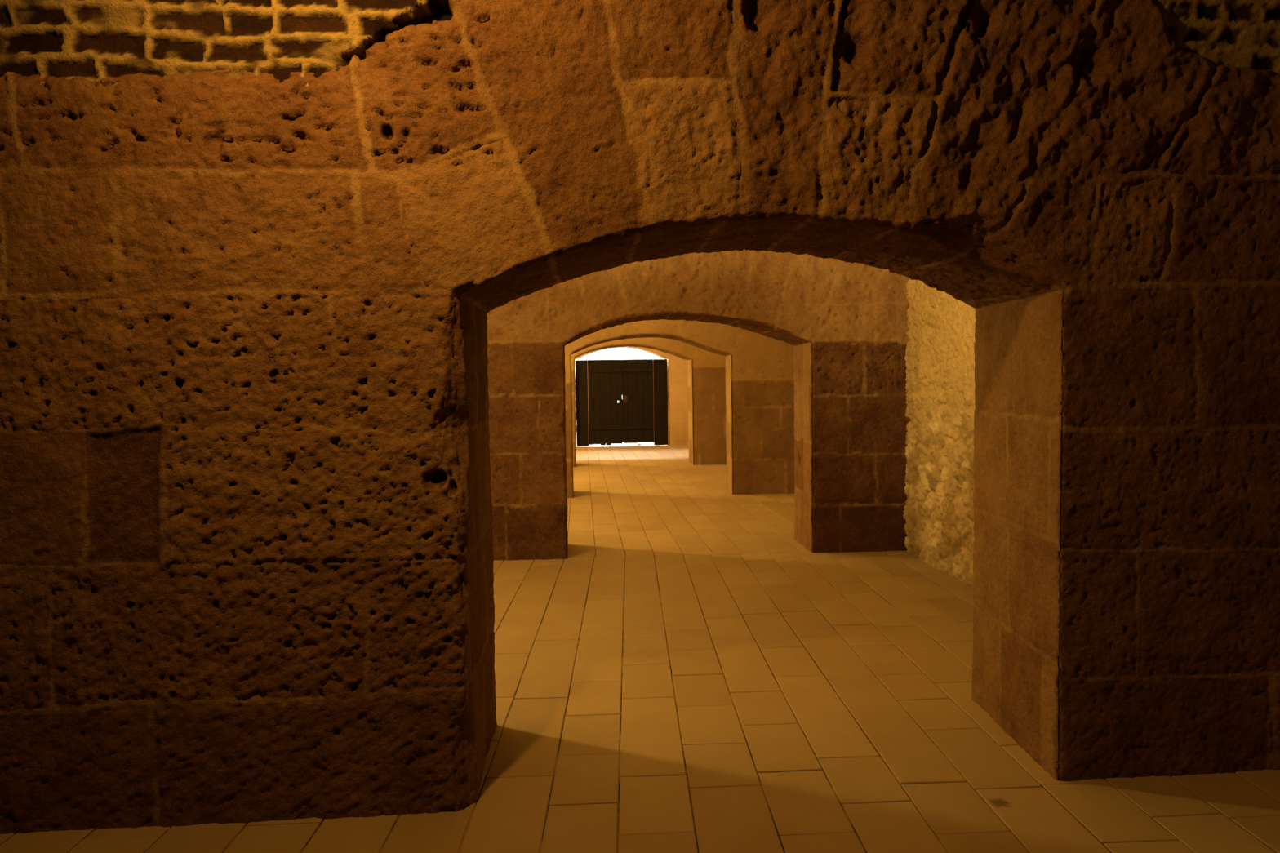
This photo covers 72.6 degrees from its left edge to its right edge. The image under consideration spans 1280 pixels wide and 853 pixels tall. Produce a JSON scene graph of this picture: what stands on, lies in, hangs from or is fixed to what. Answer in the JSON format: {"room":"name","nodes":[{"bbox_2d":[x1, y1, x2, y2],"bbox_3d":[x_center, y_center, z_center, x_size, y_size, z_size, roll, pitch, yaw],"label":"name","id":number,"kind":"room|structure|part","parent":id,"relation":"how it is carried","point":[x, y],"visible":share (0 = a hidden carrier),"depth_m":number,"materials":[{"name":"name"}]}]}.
{"room":"stone cellar","nodes":[
{"label":"stone cellar","id":0,"kind":"room"},
{"bbox_2d":[574,346,688,445],"bbox_3d":[-2.162,-1.114,21.582,8.000,3.330,0.312,-1,3,-3],"label":"wall","id":1,"kind":"structure","parent":0,"point":[677,367],"depth_m":21.62,"materials":[{"name":"stone"}]},
{"bbox_2d":[575,346,665,359],"bbox_3d":[-0.471,-1.834,21.711,2.272,0.346,0.040,-1,3,-3],"label":"window","id":2,"kind":"structure","parent":1,"relation":"in","point":[614,347],"depth_m":21.68,"materials":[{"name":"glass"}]},
{"bbox_2d":[575,359,667,446],"bbox_3d":[-0.446,-0.591,21.755,2.302,2.153,0.120,-1,3,-3],"label":"door","id":3,"kind":"structure","parent":1,"relation":"in","point":[640,388],"depth_m":21.75,"materials":[{"name":"wood"}]},
{"bbox_3d":[-1.445,-0.570,21.723,0.303,2.141,0.060,-1,3,-3],"label":"panel","id":4,"kind":"part","parent":3,"relation":"part of","materials":[{"name":"brown wood"}]},
{"bbox_3d":[-0.469,-1.659,21.720,2.268,0.017,0.080,-1,3,-3],"label":"rail","id":5,"kind":"part","parent":3,"relation":"part of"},
{"bbox_3d":[0.523,-0.602,21.827,0.359,2.141,0.060,-1,3,-3],"label":"panel","id":6,"kind":"part","parent":3,"relation":"part of","materials":[{"name":"brown wood"}]},
{"bbox_2d":[0,0,1279,834],"bbox_3d":[-1.177,-0.334,3.401,8.046,3.610,1.095,-1,3,-6],"label":"wall","id":7,"kind":"structure","parent":0,"point":[246,559],"depth_m":3.20,"materials":[{"name":"stone"}]},
{"bbox_2d":[0,444,1279,852],"bbox_3d":[-1.413,1.128,10.760,8.822,0.122,23.352,-1,3,-3],"label":"floor","id":8,"kind":"structure","parent":0,"point":[692,677],"depth_m":4.04,"materials":[{"name":"beige tile"}]},
{"bbox_2d":[0,0,1279,88],"bbox_3d":[-1.078,-2.027,1.301,8.050,1.944,4.154,-1,3,-3],"label":"ceiling","id":9,"kind":"structure","parent":0,"point":[95,40],"depth_m":3.10,"materials":[{"name":"brick"}]},
{"bbox_2d":[571,337,726,467],"bbox_3d":[-1.905,-0.872,16.795,8.000,3.330,0.813,-1,3,-3],"label":"wall","id":10,"kind":"structure","parent":0,"point":[707,420],"depth_m":16.59,"materials":[{"name":"stone"}]},
{"bbox_2d":[564,319,795,497],"bbox_3d":[-1.667,-0.648,12.379,8.000,3.330,0.813,-1,3,-3],"label":"wall","id":11,"kind":"structure","parent":0,"point":[760,368],"depth_m":12.18,"materials":[{"name":"stone"}]},
{"bbox_2d":[486,248,911,560],"bbox_3d":[-1.440,-0.434,8.158,8.001,3.330,0.771,-1,3,-3],"label":"wall","id":12,"kind":"structure","parent":0,"point":[846,324],"depth_m":7.91,"materials":[{"name":"stone"}]},
{"bbox_2d":[902,277,976,588],"bbox_3d":[2.558,-0.260,6.151,0.125,3.080,3.980,-1,3,-3],"label":"wall","id":13,"kind":"structure","parent":0,"point":[938,515],"depth_m":7.22,"materials":[{"name":"stone"}]},
{"label":"outside","id":14,"kind":"structure","parent":0,"visible":0},
{"bbox_2d":[594,442,653,444],"bbox_3d":[-0.784,-0.034,33.723,26.000,0.130,22.650,-1,3,-3],"label":"ground","id":15,"kind":"structure","parent":14,"point":[628,442],"depth_m":22.91,"materials":[{"name":"white"}]},
{"bbox_2d":[577,347,663,402],"bbox_3d":[-0.882,-4.819,34.102,30.000,9.650,0.600,-1,3,-3],"label":"wall","id":16,"kind":"structure","parent":15,"relation":"on","point":[614,353],"depth_m":33.91,"materials":[{"name":"white"}]}
]}

